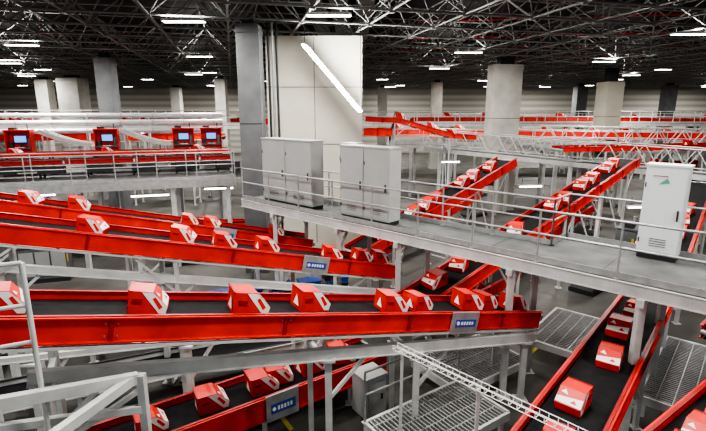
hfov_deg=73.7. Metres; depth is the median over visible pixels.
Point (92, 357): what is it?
conveyor
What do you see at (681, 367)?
platform
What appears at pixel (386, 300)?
tote
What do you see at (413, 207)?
tote
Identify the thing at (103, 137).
workstation
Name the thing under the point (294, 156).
tall cabinet
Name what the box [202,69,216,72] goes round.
ceiling lamp
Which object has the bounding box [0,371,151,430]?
steel bracing frame
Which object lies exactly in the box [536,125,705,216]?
steel catwalk
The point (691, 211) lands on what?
tote
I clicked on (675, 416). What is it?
conveyor
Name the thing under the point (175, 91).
concrete column
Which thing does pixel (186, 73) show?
ceiling lamp
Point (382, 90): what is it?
concrete column
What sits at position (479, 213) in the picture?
machine
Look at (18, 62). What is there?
ceiling lamp
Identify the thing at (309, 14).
ceiling lamp
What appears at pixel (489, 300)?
tote
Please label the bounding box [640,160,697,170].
conveyor
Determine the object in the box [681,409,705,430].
tote
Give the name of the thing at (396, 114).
tote
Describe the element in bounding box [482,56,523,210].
concrete column
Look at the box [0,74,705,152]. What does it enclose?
wall
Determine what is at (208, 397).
tote
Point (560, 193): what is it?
tote
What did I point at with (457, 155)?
lamp
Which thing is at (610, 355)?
tote
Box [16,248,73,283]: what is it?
machine
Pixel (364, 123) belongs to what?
steel catwalk
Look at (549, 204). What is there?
tote
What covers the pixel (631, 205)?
lamp
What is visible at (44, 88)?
concrete column
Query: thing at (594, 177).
tote
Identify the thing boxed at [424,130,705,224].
steel catwalk
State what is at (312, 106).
wall
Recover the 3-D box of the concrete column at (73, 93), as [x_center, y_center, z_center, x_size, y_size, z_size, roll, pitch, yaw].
[-27.000,-8.691,46.217,2.080,9.800,2.080,0,13,0]
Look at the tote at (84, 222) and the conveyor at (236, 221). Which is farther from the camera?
the conveyor at (236, 221)
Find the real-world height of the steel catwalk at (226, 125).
6.526 m
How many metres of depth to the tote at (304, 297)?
8.23 m
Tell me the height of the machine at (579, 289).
1.800 m
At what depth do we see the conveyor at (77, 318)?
7.25 m
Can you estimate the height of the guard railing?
4.876 m
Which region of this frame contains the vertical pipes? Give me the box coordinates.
[266,22,283,229]
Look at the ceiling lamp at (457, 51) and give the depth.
25.55 m
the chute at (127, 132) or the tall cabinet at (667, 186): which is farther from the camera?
the chute at (127, 132)
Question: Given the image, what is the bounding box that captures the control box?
[352,362,387,419]
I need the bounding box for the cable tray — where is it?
[392,342,586,430]
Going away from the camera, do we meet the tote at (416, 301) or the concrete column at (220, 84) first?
the tote at (416, 301)
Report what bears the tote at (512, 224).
on the conveyor at (477, 272)
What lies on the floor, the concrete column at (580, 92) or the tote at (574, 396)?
the concrete column at (580, 92)
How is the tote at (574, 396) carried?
on the conveyor at (613, 392)
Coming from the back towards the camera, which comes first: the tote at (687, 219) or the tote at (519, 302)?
the tote at (687, 219)
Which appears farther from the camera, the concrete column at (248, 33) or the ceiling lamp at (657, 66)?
the ceiling lamp at (657, 66)
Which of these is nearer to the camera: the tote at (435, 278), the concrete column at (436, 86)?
the tote at (435, 278)
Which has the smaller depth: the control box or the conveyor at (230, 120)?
the control box
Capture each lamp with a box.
[0,61,22,63]
[3,41,39,45]
[33,68,51,69]
[130,189,169,196]
[161,13,206,22]
[184,72,202,74]
[186,55,212,56]
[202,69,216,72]
[203,186,233,189]
[302,25,361,111]
[306,10,351,16]
[429,65,449,68]
[441,155,459,162]
[454,48,482,52]
[518,178,542,186]
[592,59,616,61]
[622,74,640,75]
[625,202,641,207]
[654,66,672,69]
[670,29,705,34]
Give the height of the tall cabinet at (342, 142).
2.135 m
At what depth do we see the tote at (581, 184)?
18.98 m
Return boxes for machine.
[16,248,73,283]
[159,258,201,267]
[459,191,487,218]
[568,284,603,296]
[615,216,638,242]
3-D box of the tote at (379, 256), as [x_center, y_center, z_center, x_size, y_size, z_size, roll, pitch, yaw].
[0.791,1.205,13.777,0.554,0.464,0.457,-5,14,-22]
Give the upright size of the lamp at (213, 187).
0.440 m
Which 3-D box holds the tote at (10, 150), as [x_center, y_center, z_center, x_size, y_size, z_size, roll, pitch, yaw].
[-15.095,-2.851,21.061,0.475,0.298,0.387,-3,13,-14]
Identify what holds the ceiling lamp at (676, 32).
hanging from the ceiling at (677, 77)
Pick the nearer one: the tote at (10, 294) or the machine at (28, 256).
the tote at (10, 294)
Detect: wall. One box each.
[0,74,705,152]
[265,36,361,249]
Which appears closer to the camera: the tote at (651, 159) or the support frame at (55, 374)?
the support frame at (55, 374)
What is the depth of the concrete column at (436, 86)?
52.15 m
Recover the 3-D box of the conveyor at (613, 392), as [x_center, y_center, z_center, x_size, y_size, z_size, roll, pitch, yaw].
[8.668,1.816,13.386,1.278,3.615,19.565,10,16,39]
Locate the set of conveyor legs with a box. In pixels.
[0,153,239,177]
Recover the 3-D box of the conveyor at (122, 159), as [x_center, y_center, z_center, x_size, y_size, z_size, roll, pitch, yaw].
[-12.351,-2.313,20.263,13.839,0.255,0.902,-4,13,-18]
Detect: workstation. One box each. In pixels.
[2,124,37,158]
[92,124,121,156]
[171,123,194,154]
[200,123,222,153]
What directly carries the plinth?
on the platform at (76, 179)
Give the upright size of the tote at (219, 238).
0.481 m
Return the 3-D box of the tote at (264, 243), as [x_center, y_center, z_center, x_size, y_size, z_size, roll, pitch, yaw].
[-2.256,0.752,12.296,0.565,0.486,0.468,-8,15,-32]
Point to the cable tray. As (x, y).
(478, 393)
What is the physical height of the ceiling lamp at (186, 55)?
0.295 m
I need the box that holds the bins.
[206,274,348,292]
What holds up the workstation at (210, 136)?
on the platform at (76, 179)
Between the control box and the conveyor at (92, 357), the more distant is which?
the conveyor at (92, 357)
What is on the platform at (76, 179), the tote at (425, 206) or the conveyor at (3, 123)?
the conveyor at (3, 123)
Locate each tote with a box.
[0,281,25,314]
[8,148,22,152]
[17,189,44,204]
[67,194,90,210]
[76,213,109,233]
[101,147,112,150]
[127,281,168,313]
[132,405,168,430]
[169,223,196,242]
[181,212,197,224]
[192,382,229,415]
[193,144,204,148]
[203,215,220,226]
[212,230,237,247]
[227,283,269,312]
[243,367,279,397]
[254,235,279,251]
[264,365,293,383]
[268,223,283,235]
[290,283,330,311]
[294,362,324,377]
[321,243,342,258]
[326,340,355,365]
[350,247,372,261]
[370,248,391,263]
[374,288,408,311]
[393,111,405,119]
[402,290,432,311]
[404,203,420,215]
[419,195,435,210]
[421,267,447,290]
[427,122,435,127]
[430,190,442,203]
[446,129,456,135]
[448,256,468,272]
[450,287,483,310]
[454,174,469,186]
[455,125,464,128]
[465,169,480,181]
[470,289,497,310]
[473,280,486,288]
[482,160,496,171]
[498,291,527,310]
[507,220,523,234]
[542,419,574,430]
[543,196,562,210]
[554,376,593,417]
[557,190,572,204]
[572,178,589,190]
[582,171,600,184]
[595,340,623,371]
[599,162,615,172]
[605,312,633,340]
[606,157,619,167]
[623,298,647,316]
[650,158,662,162]
[662,127,674,130]
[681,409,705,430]
[682,140,696,144]
[682,225,687,239]
[685,213,689,226]
[686,202,695,214]
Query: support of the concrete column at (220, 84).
on the floor
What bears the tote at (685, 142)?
on the conveyor at (597, 149)
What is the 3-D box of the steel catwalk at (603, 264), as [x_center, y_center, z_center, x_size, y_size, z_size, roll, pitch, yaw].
[3.003,1.548,12.510,16.841,4.521,2.824,11,17,41]
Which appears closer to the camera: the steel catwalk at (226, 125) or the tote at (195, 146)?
the tote at (195, 146)
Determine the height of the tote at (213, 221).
0.476 m
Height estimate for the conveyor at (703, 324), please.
2.215 m
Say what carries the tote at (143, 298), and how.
on the conveyor at (77, 318)
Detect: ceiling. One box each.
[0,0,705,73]
[0,0,705,87]
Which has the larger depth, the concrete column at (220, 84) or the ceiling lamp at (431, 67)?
the concrete column at (220, 84)
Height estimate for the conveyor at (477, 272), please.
4.315 m
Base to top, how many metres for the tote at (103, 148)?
0.286 m
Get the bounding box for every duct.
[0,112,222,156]
[301,0,374,62]
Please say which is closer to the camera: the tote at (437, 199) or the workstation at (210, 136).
the tote at (437, 199)
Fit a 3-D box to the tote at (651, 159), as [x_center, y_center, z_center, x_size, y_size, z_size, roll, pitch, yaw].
[19.593,-3.488,30.376,0.602,0.378,0.490,-1,13,-6]
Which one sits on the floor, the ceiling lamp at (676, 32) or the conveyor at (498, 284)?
the conveyor at (498, 284)
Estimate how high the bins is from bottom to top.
0.635 m
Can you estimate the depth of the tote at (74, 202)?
14.08 m
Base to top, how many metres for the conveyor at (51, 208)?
4.815 m
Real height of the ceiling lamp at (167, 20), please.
0.295 m
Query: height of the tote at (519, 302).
0.471 m
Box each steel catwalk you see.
[0,110,239,195]
[0,113,705,164]
[241,168,705,430]
[373,111,705,178]
[395,128,705,206]
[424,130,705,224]
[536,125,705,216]
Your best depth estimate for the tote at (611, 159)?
21.44 m
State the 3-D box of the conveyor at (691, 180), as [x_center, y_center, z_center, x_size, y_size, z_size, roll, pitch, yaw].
[13.750,0.472,20.087,1.243,3.315,12.520,12,17,42]
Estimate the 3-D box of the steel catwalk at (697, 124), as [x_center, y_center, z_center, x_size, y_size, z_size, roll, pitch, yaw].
[26.000,-6.827,45.609,48.100,6.426,2.100,0,13,0]
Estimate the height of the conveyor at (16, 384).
0.815 m
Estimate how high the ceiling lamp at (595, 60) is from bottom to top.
0.295 m
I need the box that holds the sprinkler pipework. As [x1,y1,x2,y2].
[397,13,705,58]
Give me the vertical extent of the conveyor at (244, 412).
0.988 m
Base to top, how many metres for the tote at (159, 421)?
0.344 m
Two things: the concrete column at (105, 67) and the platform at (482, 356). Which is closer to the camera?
the platform at (482, 356)
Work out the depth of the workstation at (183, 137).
24.79 m
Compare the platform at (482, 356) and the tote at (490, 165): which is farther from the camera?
the tote at (490, 165)
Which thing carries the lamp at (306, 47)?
hanging from the ceiling at (677, 77)
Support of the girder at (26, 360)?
on the floor
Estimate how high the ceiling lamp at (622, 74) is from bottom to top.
0.295 m
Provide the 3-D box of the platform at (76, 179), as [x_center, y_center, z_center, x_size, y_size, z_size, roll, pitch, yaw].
[-12.872,-0.782,22.247,13.825,4.821,9.030,-4,13,-18]
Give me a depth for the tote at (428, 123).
30.63 m
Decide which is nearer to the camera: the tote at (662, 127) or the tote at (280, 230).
the tote at (280, 230)
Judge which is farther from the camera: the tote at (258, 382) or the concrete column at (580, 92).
the concrete column at (580, 92)
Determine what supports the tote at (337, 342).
on the conveyor at (244, 412)
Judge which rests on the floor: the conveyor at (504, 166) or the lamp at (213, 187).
the conveyor at (504, 166)
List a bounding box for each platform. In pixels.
[0,139,236,268]
[361,335,509,430]
[409,331,528,407]
[534,307,599,357]
[640,335,705,417]
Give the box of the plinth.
[1,159,226,171]
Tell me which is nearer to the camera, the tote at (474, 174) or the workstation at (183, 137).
the tote at (474, 174)
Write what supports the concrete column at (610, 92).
on the floor
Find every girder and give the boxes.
[0,243,290,282]
[0,248,394,410]
[0,336,322,430]
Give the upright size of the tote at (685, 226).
0.422 m
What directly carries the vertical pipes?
on the floor
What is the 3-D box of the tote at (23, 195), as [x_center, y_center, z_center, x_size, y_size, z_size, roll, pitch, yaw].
[-9.397,-0.522,13.719,0.573,0.494,0.474,-3,13,-13]
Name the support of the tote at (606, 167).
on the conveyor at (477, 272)
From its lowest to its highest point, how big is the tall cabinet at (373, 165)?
2.135 m
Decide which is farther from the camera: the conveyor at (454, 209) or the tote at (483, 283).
the conveyor at (454, 209)
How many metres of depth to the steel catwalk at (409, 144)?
33.83 m
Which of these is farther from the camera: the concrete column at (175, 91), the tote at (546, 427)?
the concrete column at (175, 91)
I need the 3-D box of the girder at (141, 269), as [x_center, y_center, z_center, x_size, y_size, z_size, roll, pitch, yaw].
[-6.506,1.678,14.784,9.082,3.274,4.303,0,13,0]
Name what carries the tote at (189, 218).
on the conveyor at (51, 208)
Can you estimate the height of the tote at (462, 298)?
0.492 m
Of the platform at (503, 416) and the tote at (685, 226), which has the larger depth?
the tote at (685, 226)
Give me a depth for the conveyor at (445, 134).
30.39 m
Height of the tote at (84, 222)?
0.499 m
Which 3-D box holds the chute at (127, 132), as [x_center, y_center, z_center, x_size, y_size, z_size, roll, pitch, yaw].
[-10.675,-3.574,24.418,2.295,1.915,0.805,-4,13,-17]
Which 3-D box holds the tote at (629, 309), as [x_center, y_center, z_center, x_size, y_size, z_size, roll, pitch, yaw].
[6.662,2.201,11.103,0.489,0.307,0.398,-10,16,-42]
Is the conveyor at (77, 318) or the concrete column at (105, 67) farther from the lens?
the concrete column at (105, 67)
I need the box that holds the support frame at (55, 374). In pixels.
[26,332,536,430]
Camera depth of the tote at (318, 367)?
10.33 m
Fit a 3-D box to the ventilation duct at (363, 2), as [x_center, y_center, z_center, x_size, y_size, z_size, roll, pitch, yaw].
[-0.700,-13.839,37.894,3.500,0.300,60.000,0,13,0]
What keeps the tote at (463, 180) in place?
on the conveyor at (504, 166)
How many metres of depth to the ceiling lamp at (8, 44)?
22.62 m
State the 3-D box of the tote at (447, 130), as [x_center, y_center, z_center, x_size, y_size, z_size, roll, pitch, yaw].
[6.528,-5.517,31.158,0.636,0.442,0.521,-2,13,-9]
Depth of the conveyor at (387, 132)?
37.08 m
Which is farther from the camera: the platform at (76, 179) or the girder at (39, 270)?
the platform at (76, 179)
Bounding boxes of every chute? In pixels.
[37,129,94,166]
[120,128,170,165]
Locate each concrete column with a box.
[34,76,63,157]
[55,75,94,157]
[92,52,132,209]
[170,85,183,118]
[214,76,231,170]
[234,18,269,272]
[377,85,386,145]
[428,80,442,168]
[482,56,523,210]
[567,84,588,158]
[587,68,625,190]
[651,83,678,160]
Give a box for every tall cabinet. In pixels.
[260,137,323,209]
[339,142,364,207]
[339,144,402,225]
[636,162,695,262]
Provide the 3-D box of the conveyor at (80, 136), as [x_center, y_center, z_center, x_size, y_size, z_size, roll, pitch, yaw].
[-23.500,-3.254,33.087,29.140,4.915,1.360,0,13,0]
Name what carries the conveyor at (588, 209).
on the floor
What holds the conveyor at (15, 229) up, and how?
on the floor
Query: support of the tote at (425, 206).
on the conveyor at (504, 166)
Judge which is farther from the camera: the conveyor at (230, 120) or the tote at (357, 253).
the conveyor at (230, 120)
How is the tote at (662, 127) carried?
on the conveyor at (387, 132)
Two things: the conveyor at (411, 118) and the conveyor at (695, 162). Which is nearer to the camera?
the conveyor at (695, 162)
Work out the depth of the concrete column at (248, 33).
17.91 m
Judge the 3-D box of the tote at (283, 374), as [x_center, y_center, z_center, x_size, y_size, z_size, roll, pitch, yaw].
[-1.606,3.354,10.121,0.573,0.359,0.466,-5,14,-21]
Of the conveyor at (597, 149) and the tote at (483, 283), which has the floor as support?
the conveyor at (597, 149)
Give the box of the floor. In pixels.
[0,153,705,430]
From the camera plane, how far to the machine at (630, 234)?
20.61 m
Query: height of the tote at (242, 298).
0.503 m
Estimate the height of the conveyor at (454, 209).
2.015 m
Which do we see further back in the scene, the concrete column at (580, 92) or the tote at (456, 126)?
the concrete column at (580, 92)
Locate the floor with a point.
(545, 364)
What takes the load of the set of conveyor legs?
on the platform at (76, 179)
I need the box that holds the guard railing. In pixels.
[0,261,50,430]
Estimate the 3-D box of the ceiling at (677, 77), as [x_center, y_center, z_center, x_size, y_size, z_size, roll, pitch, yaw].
[6.245,-11.861,37.936,134.277,0.096,66.212,0,13,0]
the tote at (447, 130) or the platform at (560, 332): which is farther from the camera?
the tote at (447, 130)
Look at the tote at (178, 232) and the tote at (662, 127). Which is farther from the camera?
the tote at (662, 127)
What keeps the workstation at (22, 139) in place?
on the platform at (76, 179)
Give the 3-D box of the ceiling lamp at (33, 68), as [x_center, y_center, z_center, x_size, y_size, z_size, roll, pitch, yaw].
[-24.000,-11.415,36.386,1.200,0.295,0.340,0,13,0]
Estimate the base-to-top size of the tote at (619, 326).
0.349 m
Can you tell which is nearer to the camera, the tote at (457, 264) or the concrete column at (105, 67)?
the tote at (457, 264)
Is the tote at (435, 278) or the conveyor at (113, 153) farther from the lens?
the conveyor at (113, 153)
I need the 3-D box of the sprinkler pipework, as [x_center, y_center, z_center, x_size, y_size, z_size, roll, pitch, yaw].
[32.000,-11.756,28.113,62.273,0.116,34.673,2,13,9]
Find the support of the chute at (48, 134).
on the platform at (76, 179)
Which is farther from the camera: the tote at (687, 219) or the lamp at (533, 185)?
the lamp at (533, 185)
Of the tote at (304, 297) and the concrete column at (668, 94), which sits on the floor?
the concrete column at (668, 94)
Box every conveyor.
[0,119,267,158]
[0,133,225,204]
[0,147,228,156]
[0,154,230,165]
[0,192,314,287]
[0,212,401,381]
[0,282,348,362]
[0,289,543,352]
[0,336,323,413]
[86,338,388,430]
[218,218,244,224]
[343,156,516,287]
[363,128,705,189]
[364,116,476,187]
[383,191,481,262]
[397,156,640,339]
[409,117,705,173]
[471,267,521,294]
[510,181,705,430]
[542,200,597,239]
[551,142,705,225]
[635,180,705,244]
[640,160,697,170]
[642,379,705,430]
[698,319,705,339]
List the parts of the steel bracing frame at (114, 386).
bracing frame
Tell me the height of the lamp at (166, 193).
0.440 m
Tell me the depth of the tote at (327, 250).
12.83 m

